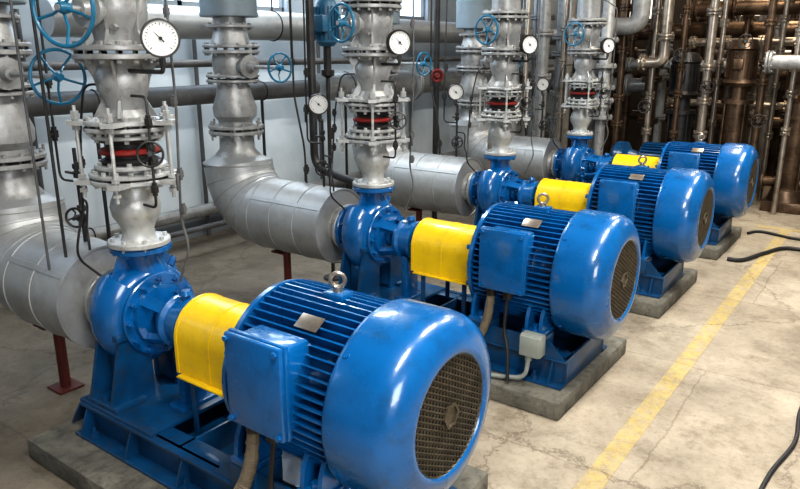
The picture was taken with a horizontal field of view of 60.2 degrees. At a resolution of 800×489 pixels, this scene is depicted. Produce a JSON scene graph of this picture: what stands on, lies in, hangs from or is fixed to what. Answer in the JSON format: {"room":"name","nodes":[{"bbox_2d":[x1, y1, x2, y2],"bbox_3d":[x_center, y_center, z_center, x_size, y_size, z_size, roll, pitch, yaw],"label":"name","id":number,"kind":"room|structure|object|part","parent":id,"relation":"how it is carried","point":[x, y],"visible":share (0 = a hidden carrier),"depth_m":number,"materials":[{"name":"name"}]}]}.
{"room":"mechanical room","nodes":[
{"label":"mechanical room","id":0,"kind":"room"},
{"bbox_2d":[0,0,558,242],"bbox_3d":[-1.647,-2.388,7.017,0.200,4.400,18.000,11,19,35],"label":"wall","id":1,"kind":"structure","parent":0,"point":[283,138],"depth_m":7.05,"materials":[{"name":"paint"}]},
{"bbox_2d":[148,0,283,11],"bbox_3d":[-1.877,-2.973,6.513,0.075,1.410,2.050,11,19,35],"label":"window","id":2,"kind":"structure","parent":1,"relation":"in","point":[265,5],"depth_m":7.19,"materials":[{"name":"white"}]},
{"bbox_2d":[342,0,424,19],"bbox_3d":[-0.223,-3.585,8.688,0.075,1.410,1.850,11,19,35],"label":"window","id":3,"kind":"structure","parent":1,"relation":"in","point":[419,5],"depth_m":9.37,"materials":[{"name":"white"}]},
{"bbox_2d":[0,151,799,488],"bbox_3d":[2.308,0.561,4.840,9.600,0.100,18.000,11,19,35],"label":"floor","id":4,"kind":"structure","parent":0,"point":[732,416],"depth_m":3.78,"materials":[{"name":"concrete"}]},
{"bbox_2d":[14,9,44,190],"bbox_3d":[-2.876,-0.753,5.450,0.040,2.100,0.040,11,19,35],"label":"pipe","id":5,"kind":"object","parent":4,"relation":"on","point":[18,24],"visible":0.34,"depth_m":5.34,"materials":[{"name":"metal"}]},
{"bbox_2d":[33,324,84,394],"bbox_3d":[-1.855,0.595,3.779,0.140,0.410,0.200,11,19,35],"label":"support","id":6,"kind":"object","parent":4,"relation":"on","point":[66,384],"visible":0.66,"depth_m":3.78,"materials":[{"name":"red paint"}]},
{"bbox_2d":[0,0,116,348],"bbox_3d":[-1.823,-0.930,3.326,1.195,2.810,0.520,11,19,35],"label":"pipe","id":7,"kind":"object","parent":6,"relation":"on","point":[56,300],"visible":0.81,"depth_m":3.39,"materials":[{"name":"silver metal"}]},
{"bbox_2d":[21,80,319,238],"bbox_3d":[-2.473,-0.441,5.425,0.186,1.513,5.300,11,19,35],"label":"pipe","id":8,"kind":"object","parent":4,"relation":"on","point":[192,94],"visible":0.6,"depth_m":5.84,"materials":[{"name":"metal"}]},
{"bbox_2d":[192,39,210,235],"bbox_3d":[-1.931,-1.102,6.693,0.040,2.100,0.040,11,19,35],"label":"pipe","id":9,"kind":"object","parent":4,"relation":"on","point":[194,46],"visible":0.66,"depth_m":6.70,"materials":[{"name":"metal"}]},
{"bbox_2d":[27,418,487,488],"bbox_3d":[-0.665,0.966,3.030,1.830,0.100,1.020,11,19,35],"label":"concrete plinth","id":10,"kind":"object","parent":4,"relation":"on","point":[72,458],"visible":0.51,"depth_m":2.95,"materials":[{"name":"concrete"}]},
{"bbox_2d":[168,189,358,238],"bbox_3d":[-0.432,-0.539,8.029,0.080,0.293,11.800,11,19,35],"label":"pipe","id":11,"kind":"object","parent":4,"relation":"on","point":[222,222],"visible":0.02,"depth_m":6.17,"materials":[{"name":"metal"}]},
{"bbox_2d":[271,249,291,279],"bbox_3d":[-0.833,0.217,5.122,0.140,0.410,0.200,11,19,35],"label":"support","id":12,"kind":"object","parent":4,"relation":"on","point":[286,256],"visible":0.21,"depth_m":5.08,"materials":[{"name":"red paint"}]},
{"bbox_2d":[199,0,359,262],"bbox_3d":[-0.874,-1.322,4.721,1.355,2.810,0.520,11,19,35],"label":"pipe","id":13,"kind":"object","parent":12,"relation":"on","point":[267,210],"visible":0.94,"depth_m":4.82,"materials":[{"name":"silver metal"}]},
{"bbox_2d":[72,241,490,488],"bbox_3d":[-0.633,0.490,2.773,1.917,0.956,0.790,11,19,35],"label":"pump","id":14,"kind":"object","parent":4,"relation":"on","point":[306,384],"visible":0.99,"depth_m":2.37,"materials":[{"name":"blue paint"}]},
{"bbox_2d":[31,0,189,281],"bbox_3d":[-1.157,-0.987,2.777,0.560,2.402,0.537,-3,16,-10],"label":"vertical pipe assembly","id":15,"kind":"object","parent":14,"relation":"attached to","point":[124,121],"visible":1,"depth_m":2.85,"materials":[{"name":"silver metal"}]},
{"bbox_3d":[-1.214,0.256,3.200,0.358,0.577,0.502,11,19,35],"label":"pump casing","id":16,"kind":"part","parent":14,"relation":"part of","materials":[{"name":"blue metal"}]},
{"bbox_3d":[-0.671,0.803,2.963,1.740,0.250,0.676,11,19,35],"label":"frame","id":17,"kind":"part","parent":14,"relation":"part of","materials":[{"name":"blue paint"}]},
{"bbox_3d":[-0.292,0.462,2.579,0.640,0.646,0.632,11,19,35],"label":"electric motor","id":18,"kind":"part","parent":14,"relation":"part of","materials":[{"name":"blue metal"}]},
{"bbox_2d":[415,353,482,478],"bbox_3d":[0.164,0.559,2.260,0.018,0.434,0.434,11,19,35],"label":"fan grille","id":19,"kind":"object","parent":14,"relation":"attached to","point":[446,413],"depth_m":2.25,"materials":[{"name":"metal"}]},
{"bbox_2d":[76,131,548,239],"bbox_3d":[-0.771,-0.643,8.258,0.136,0.368,11.800,11,19,35],"label":"pipe","id":20,"kind":"object","parent":4,"relation":"on","point":[171,217],"visible":0.17,"depth_m":6.51,"materials":[{"name":"silver metal"}]},
{"bbox_2d":[316,43,322,178],"bbox_3d":[-0.927,-1.474,8.014,0.040,2.100,0.040,11,19,35],"label":"pipe","id":21,"kind":"object","parent":4,"relation":"on","point":[317,45],"visible":0.11,"depth_m":7.87,"materials":[{"name":"metal"}]},
{"bbox_2d":[314,0,339,280],"bbox_3d":[-0.557,-0.764,5.361,0.190,2.170,0.225,11,19,35],"label":"pipe","id":22,"kind":"object","parent":4,"relation":"on","point":[322,8],"visible":0.8,"depth_m":5.11,"materials":[{"name":"metal"}]},
{"bbox_3d":[-0.557,-1.645,5.114,0.190,0.340,0.225,11,19,35],"label":"actuator motor","id":23,"kind":"part","parent":22,"relation":"part of","materials":[{"name":"blue paint"}]},
{"bbox_2d":[408,44,411,149],"bbox_3d":[0.136,-1.867,9.412,0.040,2.100,0.040,11,19,35],"label":"pipe","id":24,"kind":"object","parent":4,"relation":"on","point":[410,50],"visible":0.32,"depth_m":9.43,"materials":[{"name":"metal"}]},
{"bbox_2d":[408,208,421,220],"bbox_3d":[0.177,-0.156,6.451,0.140,0.410,0.200,11,19,35],"label":"support","id":25,"kind":"object","parent":4,"relation":"on","point":[418,211],"visible":0.19,"depth_m":6.39,"materials":[{"name":"red paint"}]},
{"bbox_2d":[352,0,483,216],"bbox_3d":[0.136,-1.695,6.049,1.355,2.810,0.520,11,19,35],"label":"pipe","id":26,"kind":"object","parent":25,"relation":"on","point":[441,182],"visible":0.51,"depth_m":6.01,"materials":[{"name":"silver metal"}]},
{"bbox_2d":[316,62,554,188],"bbox_3d":[1.189,-1.865,10.221,0.480,1.660,6.900,11,19,35],"label":"pipe","id":27,"kind":"object","parent":4,"relation":"on","point":[403,80],"visible":0.28,"depth_m":8.43,"materials":[{"name":"silver metal"}]},
{"bbox_2d":[432,0,443,218],"bbox_3d":[0.368,-1.599,6.982,0.138,2.900,0.211,0,16,0],"label":"pipe","id":28,"kind":"object","parent":4,"relation":"on","point":[437,74],"visible":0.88,"depth_m":6.93,"materials":[{"name":"metal"}]},
{"bbox_3d":[0.384,-1.699,6.931,0.125,0.134,0.177,3,16,12],"label":"valve handle","id":29,"kind":"part","parent":28,"relation":"part of","materials":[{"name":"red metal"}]},
{"bbox_2d":[335,185,640,390],"bbox_3d":[0.367,0.115,4.108,1.917,0.956,0.790,11,19,35],"label":"pump","id":30,"kind":"object","parent":4,"relation":"on","point":[547,285],"visible":0.82,"depth_m":3.69,"materials":[{"name":"blue paint"}]},
{"bbox_3d":[-0.213,-0.119,4.535,0.358,0.577,0.502,11,19,35],"label":"pump casing","id":31,"kind":"part","parent":30,"relation":"part of","materials":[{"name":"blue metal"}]},
{"bbox_2d":[328,0,414,210],"bbox_3d":[-0.199,-1.370,4.142,0.484,2.404,0.499,-6,17,-20],"label":"pipe","id":32,"kind":"object","parent":30,"relation":"attached to","point":[370,22],"visible":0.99,"depth_m":4.18,"materials":[{"name":"silver metal"}]},
{"bbox_3d":[0.329,0.428,4.298,1.740,0.250,0.676,11,19,35],"label":"frame","id":33,"kind":"part","parent":30,"relation":"part of","materials":[{"name":"blue paint"}]},
{"bbox_3d":[0.708,0.087,3.914,0.640,0.646,0.632,11,19,35],"label":"electric motor","id":34,"kind":"part","parent":30,"relation":"part of","materials":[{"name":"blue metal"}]},
{"bbox_2d":[611,240,637,318],"bbox_3d":[1.164,0.184,3.595,0.018,0.434,0.434,11,19,35],"label":"fan grille","id":35,"kind":"object","parent":30,"relation":"attached to","point":[621,282],"depth_m":3.59,"materials":[{"name":"metal"}]},
{"bbox_2d":[487,0,530,169],"bbox_3d":[1.031,-1.440,6.599,0.360,2.800,0.044,5,16,17],"label":"pipe","id":36,"kind":"object","parent":4,"relation":"on","point":[528,2],"visible":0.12,"depth_m":6.46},
{"bbox_2d":[508,0,525,134],"bbox_3d":[1.491,-2.897,8.865,0.254,4.380,0.254,-6,17,-21],"label":"pipe","id":37,"kind":"object","parent":4,"relation":"on","point":[514,126],"visible":0.03,"depth_m":9.02,"materials":[{"name":"silver metal"}]},
{"bbox_2d":[524,0,555,136],"bbox_3d":[2.038,-3.191,9.911,0.384,4.380,0.384,11,19,35],"label":"pipe","id":38,"kind":"object","parent":4,"relation":"on","point":[533,17],"visible":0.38,"depth_m":10.00,"materials":[{"name":"silver metal"}]},
{"bbox_2d":[532,0,553,137],"bbox_3d":[1.672,-1.883,8.176,0.223,2.800,0.223,-6,17,-21],"label":"pipe","id":39,"kind":"object","parent":4,"relation":"on","point":[546,32],"visible":0.6,"depth_m":8.03,"materials":[{"name":"silver metal"}]},
{"bbox_2d":[490,335,626,420],"bbox_3d":[0.357,0.588,4.374,1.830,0.100,1.020,11,19,35],"label":"concrete plinth","id":40,"kind":"object","parent":4,"relation":"on","point":[547,402],"visible":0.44,"depth_m":3.63,"materials":[{"name":"concrete"}]},
{"bbox_2d":[547,0,569,137],"bbox_3d":[2.168,-2.964,9.104,0.286,4.380,0.286,-6,17,-21],"label":"pipe","id":41,"kind":"object","parent":4,"relation":"on","point":[558,35],"visible":0.37,"depth_m":9.20,"materials":[{"name":"silver metal"}]},
{"bbox_2d":[555,0,569,179],"bbox_3d":[2.112,-2.874,8.785,0.127,4.380,0.127,-2,16,-8],"label":"pipe","id":42,"kind":"object","parent":4,"relation":"on","point":[566,7],"visible":0.64,"depth_m":8.93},
{"bbox_2d":[559,0,576,179],"bbox_3d":[1.906,-1.786,7.832,0.070,2.800,0.070,11,19,35],"label":"pipe","id":43,"kind":"object","parent":4,"relation":"on","point":[573,3],"visible":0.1,"depth_m":7.76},
{"bbox_2d":[567,0,579,147],"bbox_3d":[2.865,-3.497,10.998,0.480,4.380,0.480,11,19,35],"label":"pipe","id":44,"kind":"object","parent":4,"relation":"on","point":[570,127],"visible":0.02,"depth_m":11.30,"materials":[{"name":"metal"}]},
{"bbox_2d":[580,47,790,59],"bbox_3d":[4.482,-2.686,9.740,3.988,0.192,0.192,11,19,35],"label":"pipe","id":45,"kind":"object","parent":44,"relation":"attached to","point":[639,52],"visible":0.18,"depth_m":10.02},
{"bbox_2d":[640,77,749,88],"bbox_3d":[4.678,-2.396,10.187,3.888,0.288,0.288,11,19,35],"label":"pipe","id":46,"kind":"object","parent":44,"relation":"attached to","point":[667,82],"visible":0.02,"depth_m":10.17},
{"bbox_2d":[468,154,714,298],"bbox_3d":[1.377,-0.259,5.437,1.917,0.956,0.790,11,19,35],"label":"pump","id":47,"kind":"object","parent":4,"relation":"on","point":[671,211],"visible":0.55,"depth_m":4.95,"materials":[{"name":"blue paint"}]},
{"bbox_3d":[0.796,-0.493,5.864,0.358,0.577,0.502,11,19,35],"label":"pump casing","id":48,"kind":"part","parent":47,"relation":"part of","materials":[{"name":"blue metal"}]},
{"bbox_2d":[466,0,540,173],"bbox_3d":[0.811,-1.744,5.471,0.484,2.404,0.499,-6,17,-20],"label":"pipe","id":49,"kind":"object","parent":47,"relation":"attached to","point":[505,19],"visible":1,"depth_m":5.50,"materials":[{"name":"silver metal"}]},
{"bbox_3d":[1.718,-0.286,5.242,0.640,0.646,0.632,11,19,35],"label":"electric motor","id":50,"kind":"part","parent":47,"relation":"part of","materials":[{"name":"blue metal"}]},
{"bbox_3d":[1.339,0.054,5.627,1.740,0.250,0.676,11,19,35],"label":"frame","id":51,"kind":"part","parent":47,"relation":"part of","materials":[{"name":"blue paint"}]},
{"bbox_2d":[698,189,712,246],"bbox_3d":[2.174,-0.189,4.923,0.018,0.434,0.434,11,19,35],"label":"fan grille","id":52,"kind":"object","parent":47,"relation":"attached to","point":[705,196],"depth_m":4.91,"materials":[{"name":"metal"}]},
{"bbox_2d":[587,0,603,149],"bbox_3d":[2.628,-2.974,9.138,0.384,4.380,0.384,11,19,35],"label":"pipe","id":53,"kind":"object","parent":4,"relation":"on","point":[592,111],"visible":0.03,"depth_m":9.35,"materials":[{"name":"silver metal"}]},
{"bbox_2d":[547,72,644,95],"bbox_3d":[2.765,-2.238,9.626,1.488,0.288,0.288,11,19,35],"label":"pipe","id":54,"kind":"object","parent":53,"relation":"attached to","point":[631,84],"visible":0.2,"depth_m":9.30,"materials":[{"name":"silver metal"}]},
{"bbox_2d":[625,57,787,73],"bbox_3d":[4.287,-2.214,8.540,2.988,0.192,0.192,11,19,35],"label":"pipe","id":55,"kind":"object","parent":54,"relation":"on","point":[631,64],"visible":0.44,"depth_m":9.06,"materials":[{"name":"silver metal"}]},
{"bbox_2d":[688,35,795,48],"bbox_3d":[4.540,-2.416,8.227,2.088,0.160,0.160,11,19,35],"label":"pipe","id":56,"kind":"object","parent":55,"relation":"on","point":[694,41],"visible":0.59,"depth_m":8.50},
{"bbox_2d":[591,0,618,178],"bbox_3d":[2.441,-2.011,8.263,0.280,3.000,0.280,11,19,35],"label":"riser pipe","id":57,"kind":"object","parent":4,"relation":"on","point":[608,9],"visible":0.56,"depth_m":8.20,"materials":[{"name":"silver metal"}]},
{"bbox_2d":[603,0,622,155],"bbox_3d":[3.116,-3.246,10.106,0.416,4.380,0.416,11,19,35],"label":"pipe","id":58,"kind":"object","parent":4,"relation":"on","point":[607,146],"visible":0.08,"depth_m":10.27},
{"bbox_2d":[569,107,783,127],"bbox_3d":[4.249,-1.712,9.418,4.088,0.224,0.224,11,19,35],"label":"pipe","id":59,"kind":"object","parent":58,"relation":"attached to","point":[635,114],"visible":0.04,"depth_m":9.39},
{"bbox_2d":[610,68,786,79],"bbox_3d":[4.249,-2.290,9.256,3.688,0.192,0.192,11,19,35],"label":"pipe","id":60,"kind":"object","parent":58,"relation":"attached to","point":[636,73],"visible":0.11,"depth_m":9.25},
{"bbox_2d":[611,0,632,147],"bbox_3d":[2.747,-2.766,8.398,0.143,4.380,0.143,-2,16,-8],"label":"pipe","id":61,"kind":"object","parent":4,"relation":"on","point":[626,7],"visible":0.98,"depth_m":8.57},
{"bbox_2d":[619,0,637,140],"bbox_3d":[3.214,-3.076,9.500,0.159,4.380,0.159,-6,17,-21],"label":"pipe","id":62,"kind":"object","parent":4,"relation":"on","point":[626,112],"visible":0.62,"depth_m":9.76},
{"bbox_2d":[609,141,666,156],"bbox_3d":[3.046,-0.815,8.139,1.200,0.764,0.430,11,19,35],"label":"pump","id":63,"kind":"object","parent":4,"relation":"on","point":[653,149],"visible":0.19,"depth_m":8.09,"materials":[{"name":"blue paint"}]},
{"bbox_2d":[637,0,663,151],"bbox_3d":[3.214,-2.824,8.605,0.254,4.380,0.254,-6,17,-21],"label":"pipe","id":64,"kind":"object","parent":4,"relation":"on","point":[649,32],"visible":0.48,"depth_m":8.77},
{"bbox_2d":[641,0,662,144],"bbox_3d":[3.054,-2.705,8.182,0.111,4.380,0.111,-2,16,-8],"label":"pipe","id":65,"kind":"object","parent":4,"relation":"on","point":[658,9],"visible":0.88,"depth_m":8.34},
{"bbox_2d":[637,100,650,112],"bbox_3d":[2.960,-1.666,8.327,0.147,0.153,0.224,8,18,26],"label":"handwheel","id":66,"kind":"object","parent":65,"relation":"attached to","point":[644,106],"visible":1,"depth_m":8.25,"materials":[{"name":"metal"}]},
{"bbox_2d":[553,134,758,245],"bbox_3d":[2.393,-0.634,6.773,1.917,0.956,0.790,11,19,35],"label":"pump","id":67,"kind":"object","parent":4,"relation":"on","point":[733,168],"visible":0.48,"depth_m":6.29,"materials":[{"name":"blue paint"}]},
{"bbox_3d":[1.812,-0.868,7.200,0.358,0.577,0.502,11,19,35],"label":"pump casing","id":68,"kind":"part","parent":67,"relation":"part of","materials":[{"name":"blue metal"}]},
{"bbox_2d":[552,0,617,150],"bbox_3d":[1.826,-2.119,6.807,0.484,2.404,0.499,-6,17,-20],"label":"pipe","id":69,"kind":"object","parent":67,"relation":"attached to","point":[588,25],"visible":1,"depth_m":6.82,"materials":[{"name":"silver metal"}]},
{"bbox_3d":[2.734,-0.662,6.579,0.640,0.646,0.632,11,19,35],"label":"electric motor","id":70,"kind":"part","parent":67,"relation":"part of","materials":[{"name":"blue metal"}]},
{"bbox_3d":[2.355,-0.321,6.963,1.740,0.250,0.676,11,19,35],"label":"frame","id":71,"kind":"part","parent":67,"relation":"part of","materials":[{"name":"blue paint"}]},
{"bbox_2d":[747,160,756,204],"bbox_3d":[3.190,-0.565,6.259,0.018,0.434,0.434,11,19,35],"label":"fan grille","id":72,"kind":"object","parent":67,"relation":"attached to","point":[751,164],"depth_m":6.24,"materials":[{"name":"metal"}]},
{"bbox_2d":[652,31,673,142],"bbox_3d":[3.606,-3.015,9.283,0.192,4.380,0.192,-1,16,-2],"label":"pipe","id":73,"kind":"object","parent":4,"relation":"on","point":[661,90],"visible":0.38,"depth_m":9.53,"materials":[{"name":"silver metal"}]},
{"bbox_2d":[629,267,697,317],"bbox_3d":[1.367,0.215,5.702,1.830,0.100,1.020,11,19,35],"label":"concrete plinth","id":74,"kind":"object","parent":4,"relation":"on","point":[642,305],"visible":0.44,"depth_m":4.93,"materials":[{"name":"concrete"}]},
{"bbox_2d":[669,0,691,140],"bbox_3d":[3.298,-2.640,7.949,0.095,4.380,0.095,-2,16,-8],"label":"pipe","id":75,"kind":"object","parent":4,"relation":"on","point":[680,67],"visible":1,"depth_m":8.11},
{"bbox_2d":[673,48,686,61],"bbox_3d":[3.242,-2.187,7.966,0.147,0.153,0.224,8,18,26],"label":"handwheel","id":76,"kind":"object","parent":75,"relation":"attached to","point":[680,54],"visible":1,"depth_m":7.89,"materials":[{"name":"metal"}]},
{"bbox_2d":[671,0,692,108],"bbox_3d":[4.334,-3.306,10.322,0.286,4.380,0.286,-6,17,-21],"label":"pipe","id":77,"kind":"object","parent":4,"relation":"on","point":[681,14],"visible":0.07,"depth_m":10.31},
{"bbox_2d":[573,230,791,488],"bbox_3d":[1.609,0.742,4.005,0.100,0.003,8.100,11,19,35],"label":"floor marking line","id":78,"kind":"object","parent":4,"relation":"on","point":[610,459],"depth_m":3.81,"materials":[{"name":"yellow paint"}]},
{"bbox_2d":[665,51,701,142],"bbox_3d":[3.458,-1.461,8.542,0.540,1.790,0.445,11,19,35],"label":"pump","id":79,"kind":"object","parent":4,"relation":"on","point":[690,79],"visible":0.5,"depth_m":8.34,"materials":[{"name":"metal"}]},
{"bbox_2d":[681,2,690,49],"bbox_3d":[3.778,-2.964,9.102,0.111,4.380,0.111,-2,16,-8],"label":"pipe","id":80,"kind":"object","parent":4,"relation":"on","point":[689,21],"visible":0.1,"depth_m":9.10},
{"bbox_2d":[690,0,708,141],"bbox_3d":[4.203,-3.098,9.579,0.384,4.380,0.384,11,19,35],"label":"pipe","id":81,"kind":"object","parent":4,"relation":"on","point":[699,49],"visible":0.03,"depth_m":9.59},
{"bbox_2d":[692,0,710,142],"bbox_3d":[4.021,-2.916,8.932,0.159,4.380,0.159,-6,17,-21],"label":"pipe","id":82,"kind":"object","parent":4,"relation":"on","point":[705,24],"visible":0.2,"depth_m":9.11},
{"bbox_2d":[693,0,721,141],"bbox_3d":[3.541,-2.592,7.779,0.159,4.380,0.159,-6,17,-21],"label":"pipe","id":83,"kind":"object","parent":4,"relation":"on","point":[715,10],"visible":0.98,"depth_m":7.89,"materials":[{"name":"metal"}]},
{"bbox_2d":[700,80,713,93],"bbox_3d":[3.509,-1.798,7.873,0.147,0.153,0.224,8,18,26],"label":"handwheel","id":84,"kind":"object","parent":83,"relation":"attached to","point":[706,87],"visible":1,"depth_m":7.80,"materials":[{"name":"metal"}]},
{"bbox_2d":[707,0,729,143],"bbox_3d":[3.908,-2.737,8.295,0.095,4.380,0.095,-2,16,-8],"label":"pipe","id":85,"kind":"object","parent":4,"relation":"on","point":[724,22],"visible":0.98,"depth_m":8.44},
{"bbox_2d":[706,0,731,143],"bbox_3d":[4.874,-3.300,10.299,0.286,4.380,0.286,-6,17,-21],"label":"pipe","id":86,"kind":"object","parent":4,"relation":"on","point":[720,94],"visible":0.1,"depth_m":10.57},
{"bbox_2d":[699,226,741,259],"bbox_3d":[2.382,-0.161,7.038,1.830,0.100,1.020,11,19,35],"label":"concrete plinth","id":87,"kind":"object","parent":4,"relation":"on","point":[712,252],"visible":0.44,"depth_m":6.28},
{"bbox_2d":[717,16,740,143],"bbox_3d":[4.507,-3.004,9.245,0.159,4.380,0.159,-6,17,-21],"label":"pipe","id":88,"kind":"object","parent":4,"relation":"on","point":[726,91],"visible":0.09,"depth_m":9.47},
{"bbox_2d":[719,38,760,144],"bbox_3d":[3.958,-1.434,8.169,0.540,1.940,0.445,11,19,35],"label":"pump","id":89,"kind":"object","parent":4,"relation":"on","point":[741,68],"visible":0.57,"depth_m":7.97,"materials":[{"name":"metal"}]},
{"bbox_2d":[743,15,754,37],"bbox_3d":[4.384,-2.844,8.676,0.127,4.380,0.127,-2,16,-8],"label":"pipe","id":90,"kind":"object","parent":4,"relation":"on","point":[748,18],"visible":0.2,"depth_m":8.67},
{"bbox_2d":[745,15,767,144],"bbox_3d":[4.789,-2.948,9.046,0.224,4.380,0.224,-1,16,-2],"label":"pipe","id":91,"kind":"object","parent":4,"relation":"on","point":[752,94],"visible":0.14,"depth_m":9.27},
{"bbox_2d":[748,0,777,210],"bbox_3d":[4.038,-2.510,7.488,0.127,4.380,0.127,-2,16,-8],"label":"pipe","id":92,"kind":"object","parent":4,"relation":"on","point":[762,82],"visible":0.75,"depth_m":7.63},
{"bbox_2d":[738,34,752,47],"bbox_3d":[3.837,-2.248,7.628,0.148,0.154,0.225,11,19,35],"label":"handwheel","id":93,"kind":"object","parent":92,"relation":"attached to","point":[745,41],"visible":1,"depth_m":7.55,"materials":[{"name":"metal"}]},
{"bbox_2d":[750,114,765,127],"bbox_3d":[4.001,-1.380,7.683,0.148,0.154,0.225,11,19,35],"label":"handwheel","id":94,"kind":"object","parent":92,"relation":"attached to","point":[757,121],"visible":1,"depth_m":7.61,"materials":[{"name":"metal"}]},
{"bbox_2d":[727,246,799,261],"bbox_3d":[3.695,0.089,6.261,1.583,0.034,0.438,1,16,2],"label":"hose","id":95,"kind":"object","parent":4,"relation":"on","point":[751,257],"visible":1,"depth_m":6.26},
{"bbox_2d":[755,15,781,193],"bbox_3d":[4.666,-2.788,8.477,0.159,4.380,0.159,-6,17,-21],"label":"pipe","id":96,"kind":"object","parent":4,"relation":"on","point":[776,33],"visible":0.2,"depth_m":8.74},
{"bbox_2d":[756,0,790,201],"bbox_3d":[4.454,-2.645,7.970,0.095,4.380,0.095,-2,16,-8],"label":"pipe","id":97,"kind":"object","parent":4,"relation":"on","point":[785,18],"visible":0.96,"depth_m":8.19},
{"bbox_2d":[665,96,786,111],"bbox_3d":[4.500,-1.702,8.458,2.388,0.144,0.144,11,19,35],"label":"pipe","id":98,"kind":"object","parent":97,"relation":"attached to","point":[670,101],"visible":0.23,"depth_m":8.71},
{"bbox_2d":[747,230,799,240],"bbox_3d":[4.217,-0.015,6.651,1.568,0.027,0.191,11,19,33],"label":"hose","id":99,"kind":"object","parent":4,"relation":"on","point":[753,231],"visible":1,"depth_m":6.96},
{"bbox_2d":[755,225,799,232],"bbox_3d":[4.967,0.032,6.531,2.900,0.003,0.100,11,19,35],"label":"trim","id":100,"kind":"structure","parent":4,"relation":"on","point":[760,226],"depth_m":7.24,"materials":[{"name":"yellow paint"}]},
{"bbox_2d":[759,407,799,488],"bbox_3d":[1.907,0.917,3.345,0.059,0.019,1.552,12,20,37],"label":"power cable","id":101,"kind":"object","parent":4,"relation":"on","point":[788,451],"visible":1,"depth_m":3.16,"materials":[{"name":"black rubber"}]},
{"bbox_2d":[760,53,799,214],"bbox_3d":[4.504,-1.271,7.865,0.540,1.790,0.445,11,19,35],"label":"pump","id":102,"kind":"object","parent":4,"relation":"on","point":[789,192],"visible":0.56,"depth_m":7.86,"materials":[{"name":"metal"}]},
{"bbox_2d":[766,14,796,175],"bbox_3d":[5.286,-3.017,9.293,0.254,4.380,0.254,-6,17,-21],"label":"pipe","id":103,"kind":"object","parent":4,"relation":"on","point":[774,142],"visible":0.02,"depth_m":9.66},
{"bbox_2d":[770,16,799,214],"bbox_3d":[4.262,-2.455,7.294,0.095,4.380,0.095,-2,16,-8],"label":"pipe","id":104,"kind":"object","parent":4,"relation":"on","point":[791,92],"visible":0.8,"depth_m":7.59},
{"bbox_2d":[771,14,799,187],"bbox_3d":[5.093,-2.854,8.713,0.256,4.380,0.256,-1,16,-2],"label":"pipe","id":105,"kind":"object","parent":4,"relation":"on","point":[798,15],"visible":0.23,"depth_m":9.10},
{"bbox_2d":[616,17,798,44],"bbox_3d":[4.208,-2.828,9.136,3.988,0.352,0.352,11,19,35],"label":"pipe","id":106,"kind":"object","parent":105,"relation":"attached to","point":[735,29],"visible":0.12,"depth_m":8.97,"materials":[{"name":"metal"}]},
{"bbox_3d":[1.193,-0.532,7.787,0.140,0.410,0.200,11,19,35],"label":"support","id":107,"kind":"object","parent":4,"relation":"on","visible":0},
{"bbox_2d":[449,0,561,181],"bbox_3d":[1.152,-2.071,7.386,1.355,2.810,0.520,11,19,35],"label":"pipe","id":108,"kind":"object","parent":107,"relation":"on","point":[468,12],"visible":0.68,"depth_m":7.45,"materials":[{"name":"silver metal"}]},
{"bbox_3d":[4.987,-2.540,7.595,0.128,4.380,0.128,11,19,35],"label":"pipe","id":109,"kind":"object","parent":4,"relation":"on","visible":0},
{"bbox_2d":[690,0,799,20],"bbox_3d":[4.621,-2.785,8.062,2.288,0.288,0.288,11,19,35],"label":"pipe","id":110,"kind":"object","parent":109,"relation":"attached to","point":[737,8],"visible":0.69,"depth_m":8.31,"materials":[{"name":"metal"}]},
{"bbox_2d":[619,0,759,150],"bbox_3d":[7.091,-3.373,10.523,9.600,4.400,0.200,11,19,35],"label":"wall","id":111,"kind":"structure","parent":0,"point":[633,133],"depth_m":12.51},
{"bbox_3d":[2.307,-3.771,3.622,9.600,0.100,18.000,11,19,35],"label":"ceiling","id":112,"kind":"structure","parent":0,"visible":0},
{"bbox_2d":[9,0,50,269],"bbox_3d":[-1.593,-1.588,2.657,0.012,3.540,0.012,11,19,35],"label":"pipe","id":113,"kind":"object","parent":112,"relation":"hanging from","point":[10,1],"visible":1,"depth_m":2.96,"materials":[{"name":"metal"}]},
{"bbox_2d":[29,0,67,257],"bbox_3d":[-1.511,-1.618,2.651,0.014,3.480,0.014,11,19,35],"label":"pipe","id":114,"kind":"object","parent":112,"relation":"hanging from","point":[32,18],"visible":1,"depth_m":2.96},
{"bbox_2d":[21,0,554,70],"bbox_3d":[0.028,-3.358,7.397,0.076,2.738,11.008,11,19,35],"label":"pipe","id":115,"kind":"object","parent":112,"relation":"hanging from","point":[55,65],"visible":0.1,"depth_m":5.62,"materials":[{"name":"metal"}]},
{"bbox_2d":[36,0,556,44],"bbox_3d":[0.317,-3.676,8.123,0.276,2.518,9.400,11,19,35],"label":"pipe","id":116,"kind":"object","parent":112,"relation":"hanging from","point":[271,25],"visible":0.3,"depth_m":6.15,"materials":[{"name":"metal"}]},
{"bbox_2d":[305,0,354,185],"bbox_3d":[-0.423,-2.136,4.588,0.637,3.530,0.079,14,21,40],"label":"pipe","id":117,"kind":"object","parent":112,"relation":"hanging from","point":[309,7],"visible":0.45,"depth_m":5.01,"materials":[{"name":"metal"}]},
{"bbox_2d":[566,0,651,36],"bbox_3d":[2.522,-3.667,8.058,0.964,2.460,0.320,11,19,35],"label":"pipe","id":118,"kind":"object","parent":112,"relation":"hanging from","point":[639,19],"visible":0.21,"depth_m":8.07,"materials":[{"name":"silver metal"}]},
{"bbox_2d":[636,0,674,70],"bbox_3d":[3.009,-3.406,7.787,0.380,2.816,0.192,11,19,35],"label":"pipe","id":119,"kind":"object","parent":112,"relation":"hanging from","point":[666,36],"visible":1,"depth_m":7.98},
{"bbox_2d":[763,51,799,73],"bbox_3d":[4.175,-3.150,6.882,0.634,2.820,0.240,11,19,35],"label":"pipe","id":120,"kind":"object","parent":112,"relation":"hanging from","point":[772,61],"visible":1,"depth_m":7.28,"materials":[{"name":"silver metal"}]}
]}

